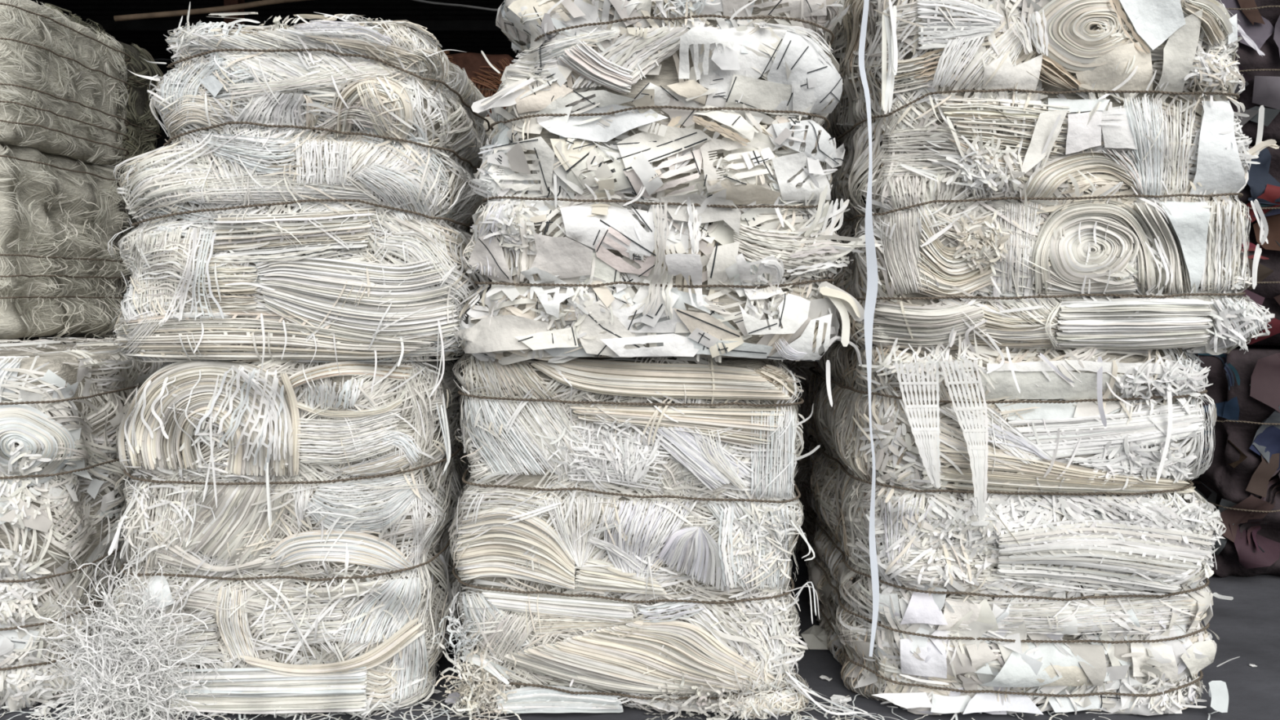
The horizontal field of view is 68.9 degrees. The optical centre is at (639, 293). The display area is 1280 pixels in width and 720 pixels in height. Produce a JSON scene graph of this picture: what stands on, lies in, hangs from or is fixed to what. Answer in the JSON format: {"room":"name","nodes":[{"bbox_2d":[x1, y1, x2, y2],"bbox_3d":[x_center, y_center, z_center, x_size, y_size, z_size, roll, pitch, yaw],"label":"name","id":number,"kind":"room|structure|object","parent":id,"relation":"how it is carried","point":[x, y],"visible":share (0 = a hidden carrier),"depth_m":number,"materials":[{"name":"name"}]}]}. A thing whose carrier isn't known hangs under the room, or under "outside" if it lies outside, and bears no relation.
{"room":"waste site","nodes":[
{"label":"waste site","id":0,"kind":"room"},
{"bbox_2d":[113,0,311,21],"bbox_3d":[-2.405,-2.278,7.287,3.129,0.479,0.118,0,0,-9],"label":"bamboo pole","id":1,"kind":"object","parent":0,"point":[263,2],"visible":1,"depth_m":7.11,"materials":[{"name":"brown wood"}]},
{"bbox_2d":[412,0,497,11],"bbox_3d":[-0.633,-2.212,7.088,2.970,0.393,0.641,0,0,0],"label":"overhead cable","id":2,"kind":"object","parent":1,"relation":"hanging from","point":[421,1],"visible":0.36,"depth_m":7.03,"materials":[{"name":"brown"}]},
{"bbox_2d":[31,0,520,60],"bbox_3d":[0.000,-3.260,8.550,15.000,0.029,9.100,0,0,0],"label":"ceiling","id":3,"kind":"structure","parent":0,"point":[491,42],"depth_m":10.83,"materials":[{"name":"metal"}]},
{"bbox_2d":[82,20,501,31],"bbox_3d":[0.000,-3.189,11.125,15.000,0.118,0.050,0,0,0],"label":"trim","id":4,"kind":"structure","parent":3,"relation":"attached to","point":[108,25],"depth_m":11.10,"materials":[{"name":"metal"}]},
{"bbox_2d":[152,59,791,372],"bbox_3d":[0.000,-0.950,13.008,15.000,4.600,0.024,0,0,0],"label":"wall","id":5,"kind":"structure","parent":0,"point":[160,142],"depth_m":13.00,"materials":[{"name":"metal"}]},
{"bbox_2d":[0,546,1279,719],"bbox_3d":[0.000,1.400,3.600,16.000,0.100,19.200,0,0,0],"label":"floor","id":6,"kind":"structure","parent":0,"point":[1246,626],"depth_m":3.22,"materials":[{"name":"concrete"}]},
{"bbox_2d":[0,337,57,343],"bbox_3d":[-3.603,0.799,4.678,1.290,1.133,1.184,0,0,0],"label":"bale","id":7,"kind":"object","parent":6,"relation":"on","point":[22,340],"visible":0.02,"depth_m":5.00,"materials":[{"name":"paper"}]},
{"bbox_2d":[30,706,50,715],"bbox_3d":[-1.924,1.341,2.987,0.053,0.013,0.054,0,0,0],"label":"paper scrap","id":8,"kind":"object","parent":6,"relation":"on","point":[47,709],"visible":0.92,"depth_m":2.99,"materials":[{"name":"white paper"}]},
{"bbox_2d":[41,696,72,708],"bbox_3d":[-1.914,1.337,3.061,0.084,0.020,0.085,0,0,35],"label":"paper scrap","id":9,"kind":"object","parent":6,"relation":"on","point":[52,700],"visible":0.62,"depth_m":3.05,"materials":[{"name":"white paper"}]},
{"bbox_2d":[17,326,116,338],"bbox_3d":[-3.984,0.774,5.972,1.375,1.181,1.386,0,0,0],"label":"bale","id":10,"kind":"object","parent":6,"relation":"on","point":[81,335],"visible":0.02,"depth_m":5.57,"materials":[{"name":"paper"}]},
{"bbox_2d":[112,164,139,303],"bbox_3d":[-3.976,-0.326,5.985,1.370,1.082,1.392,0,0,0],"label":"bale","id":11,"kind":"object","parent":10,"relation":"on","point":[133,220],"visible":0.02,"depth_m":6.07,"materials":[{"name":"paper"}]},
{"bbox_2d":[44,3,164,165],"bbox_3d":[-3.984,-1.273,5.981,1.385,0.876,1.384,0,0,0],"label":"bale","id":12,"kind":"object","parent":11,"relation":"on","point":[141,134],"visible":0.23,"depth_m":6.23,"materials":[{"name":"paper"}]},
{"bbox_2d":[46,333,119,344],"bbox_3d":[-2.463,0.787,4.681,1.280,1.156,1.185,0,0,0],"label":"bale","id":13,"kind":"object","parent":6,"relation":"on","point":[89,336],"visible":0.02,"depth_m":4.83,"materials":[{"name":"paper"}]},
{"bbox_2d":[0,142,134,344],"bbox_3d":[-3.352,-0.205,4.613,1.404,0.979,1.214,0,0,0],"label":"bale","id":14,"kind":"object","parent":13,"relation":"on","point":[60,215],"visible":0.94,"depth_m":4.46,"materials":[{"name":"paper"}]},
{"bbox_2d":[0,0,131,167],"bbox_3d":[-3.361,-1.028,4.593,1.295,0.720,1.128,0,0,0],"label":"bale","id":15,"kind":"object","parent":14,"relation":"on","point":[60,90],"visible":0.95,"depth_m":4.45,"materials":[{"name":"paper"}]},
{"bbox_2d":[0,337,173,711],"bbox_3d":[-2.471,0.806,3.538,1.336,1.255,1.269,0,0,0],"label":"bale","id":16,"kind":"object","parent":6,"relation":"on","point":[62,411],"visible":0.6,"depth_m":3.06,"materials":[{"name":"paper"}]},
{"bbox_2d":[223,0,244,29],"bbox_3d":[-3.520,-0.890,8.100,0.260,4.480,0.260,0,0,0],"label":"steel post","id":17,"kind":"object","parent":6,"relation":"on","point":[229,19],"visible":0.02,"depth_m":8.03,"materials":[{"name":"black metal"}]},
{"bbox_2d":[11,352,479,719],"bbox_3d":[-1.302,0.826,3.485,1.352,1.245,1.349,0,0,0],"label":"bale","id":18,"kind":"object","parent":6,"relation":"on","point":[286,526],"visible":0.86,"depth_m":2.96,"materials":[{"name":"paper"}]},
{"bbox_2d":[107,1,491,398],"bbox_3d":[-1.128,-0.322,3.493,1.230,1.296,1.262,0,0,0],"label":"bale","id":19,"kind":"object","parent":18,"relation":"on","point":[310,199],"visible":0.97,"depth_m":2.94,"materials":[{"name":"paper"}]},
{"bbox_2d":[433,688,442,693],"bbox_3d":[-0.684,1.344,3.150,0.031,0.007,0.028,0,0,20],"label":"paper scrap","id":20,"kind":"object","parent":6,"relation":"on","point":[437,691],"visible":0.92,"depth_m":3.15,"materials":[{"name":"grey paper"}]},
{"bbox_2d":[444,691,463,703],"bbox_3d":[-0.618,1.339,3.090,0.064,0.017,0.066,0,0,44],"label":"paper scrap","id":21,"kind":"object","parent":6,"relation":"on","point":[455,694],"visible":0.65,"depth_m":3.09,"materials":[{"name":"grey paper"}]},
{"bbox_2d":[0,693,1218,719],"bbox_3d":[-0.152,1.334,2.852,4.066,0.024,0.659,0,0,-1],"label":"paper scraps","id":22,"kind":"object","parent":6,"relation":"on","point":[795,711],"depth_m":2.96,"materials":[{"name":"paper"}]},
{"bbox_2d":[431,352,871,719],"bbox_3d":[0.030,0.839,3.514,1.394,1.286,1.255,0,0,0],"label":"bale","id":23,"kind":"object","parent":6,"relation":"on","point":[628,527],"visible":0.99,"depth_m":2.96,"materials":[{"name":"paper"}]},
{"bbox_2d":[452,0,881,406],"bbox_3d":[0.065,-0.421,3.461,1.367,1.549,1.362,0,0,0],"label":"bale","id":24,"kind":"object","parent":23,"relation":"on","point":[653,180],"visible":1,"depth_m":2.89,"materials":[{"name":"paper"}]},
{"bbox_2d":[782,359,817,563],"bbox_3d":[1.357,0.783,4.760,1.207,1.162,1.147,0,0,0],"label":"bale","id":25,"kind":"object","parent":6,"relation":"on","point":[802,478],"visible":0.05,"depth_m":4.59,"materials":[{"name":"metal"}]},
{"bbox_2d":[798,625,835,649],"bbox_3d":[0.691,1.323,3.602,0.163,0.049,0.196,0,0,-10],"label":"paper scrap","id":26,"kind":"object","parent":6,"relation":"on","point":[815,637],"visible":0.78,"depth_m":3.57,"materials":[{"name":"paper"}]},
{"bbox_2d":[819,675,832,680],"bbox_3d":[0.649,1.344,3.259,0.036,0.008,0.039,0,0,-40],"label":"paper scrap","id":27,"kind":"object","parent":6,"relation":"on","point":[822,677],"visible":1,"depth_m":3.26,"materials":[{"name":"white paper"}]},
{"bbox_2d":[830,694,851,702],"bbox_3d":[0.664,1.340,3.085,0.069,0.013,0.054,0,0,0],"label":"paper scrap","id":28,"kind":"object","parent":6,"relation":"on","point":[842,698],"visible":0.97,"depth_m":3.08,"materials":[{"name":"white paper"}]},
{"bbox_2d":[804,333,1239,715],"bbox_3d":[1.293,0.778,3.522,1.296,1.303,1.317,0,0,0],"label":"bale","id":29,"kind":"object","parent":6,"relation":"on","point":[1079,585],"visible":0.94,"depth_m":2.97,"materials":[{"name":"paper"}]},
{"bbox_2d":[894,363,940,488],"bbox_3d":[0.862,0.411,2.893,0.150,0.391,0.028,0,0,0],"label":"paper strips","id":30,"kind":"object","parent":29,"relation":"hanging from","point":[929,456],"visible":1,"depth_m":2.89,"materials":[{"name":"white paper"}]},
{"bbox_2d":[940,360,988,524],"bbox_3d":[1.001,0.461,2.882,0.154,0.513,0.022,0,0,0],"label":"paper strips","id":31,"kind":"object","parent":29,"relation":"hanging from","point":[979,466],"visible":1,"depth_m":2.88,"materials":[{"name":"white paper"}]},
{"bbox_2d":[821,0,1279,359],"bbox_3d":[1.389,-0.480,3.534,1.399,1.438,1.302,0,0,0],"label":"bale","id":32,"kind":"object","parent":29,"relation":"on","point":[1057,175],"visible":0.88,"depth_m":2.97,"materials":[{"name":"paper"}]},
{"bbox_2d":[858,0,879,657],"bbox_3d":[0.701,0.046,2.860,0.066,2.136,0.024,0,0,0],"label":"paper strip","id":33,"kind":"object","parent":32,"relation":"hanging from","point":[871,258],"visible":1,"depth_m":2.86,"materials":[{"name":"white paper"}]},
{"bbox_2d":[1172,344,1279,577],"bbox_3d":[3.328,0.802,4.905,1.623,1.111,1.424,0,0,0],"label":"bale","id":34,"kind":"object","parent":6,"relation":"on","point":[1242,480],"visible":0.28,"depth_m":4.37},
{"bbox_2d":[1231,145,1279,345],"bbox_3d":[3.326,-0.217,4.943,1.597,0.985,1.401,0,0,0],"label":"bale","id":35,"kind":"object","parent":34,"relation":"on","point":[1263,184],"visible":0.05,"depth_m":4.40,"materials":[{"name":"paper"}]},
{"bbox_2d":[1216,0,1279,146],"bbox_3d":[3.315,-1.181,5.018,1.517,0.970,1.406,0,0,0],"label":"bale","id":36,"kind":"object","parent":35,"relation":"on","point":[1260,20],"visible":0.09,"depth_m":4.45,"materials":[{"name":"paper"}]},
{"bbox_3d":[-1.122,0.785,4.702,1.153,1.162,1.141,0,0,0],"label":"bale","id":37,"kind":"object","parent":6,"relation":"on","visible":0},
{"bbox_2d":[477,116,497,148],"bbox_3d":[-1.095,-0.312,4.699,1.154,1.076,1.161,0,0,0],"label":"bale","id":38,"kind":"object","parent":37,"relation":"on","point":[490,119],"visible":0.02,"depth_m":4.23,"materials":[{"name":"paper"}]},
{"bbox_3d":[-1.522,0.829,7.499,1.301,1.071,1.158,0,0,0],"label":"bale","id":39,"kind":"object","parent":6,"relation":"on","visible":0},
{"bbox_3d":[-1.513,-0.232,7.501,1.295,1.071,1.122,0,0,0],"label":"bale","id":40,"kind":"object","parent":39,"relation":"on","visible":0},
{"bbox_2d":[444,51,516,116],"bbox_3d":[-1.505,-1.291,7.509,1.314,1.073,1.165,0,0,0],"label":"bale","id":41,"kind":"object","parent":40,"relation":"on","point":[486,79],"visible":0.05,"depth_m":7.01,"materials":[{"name":"cardboard"}]}
]}

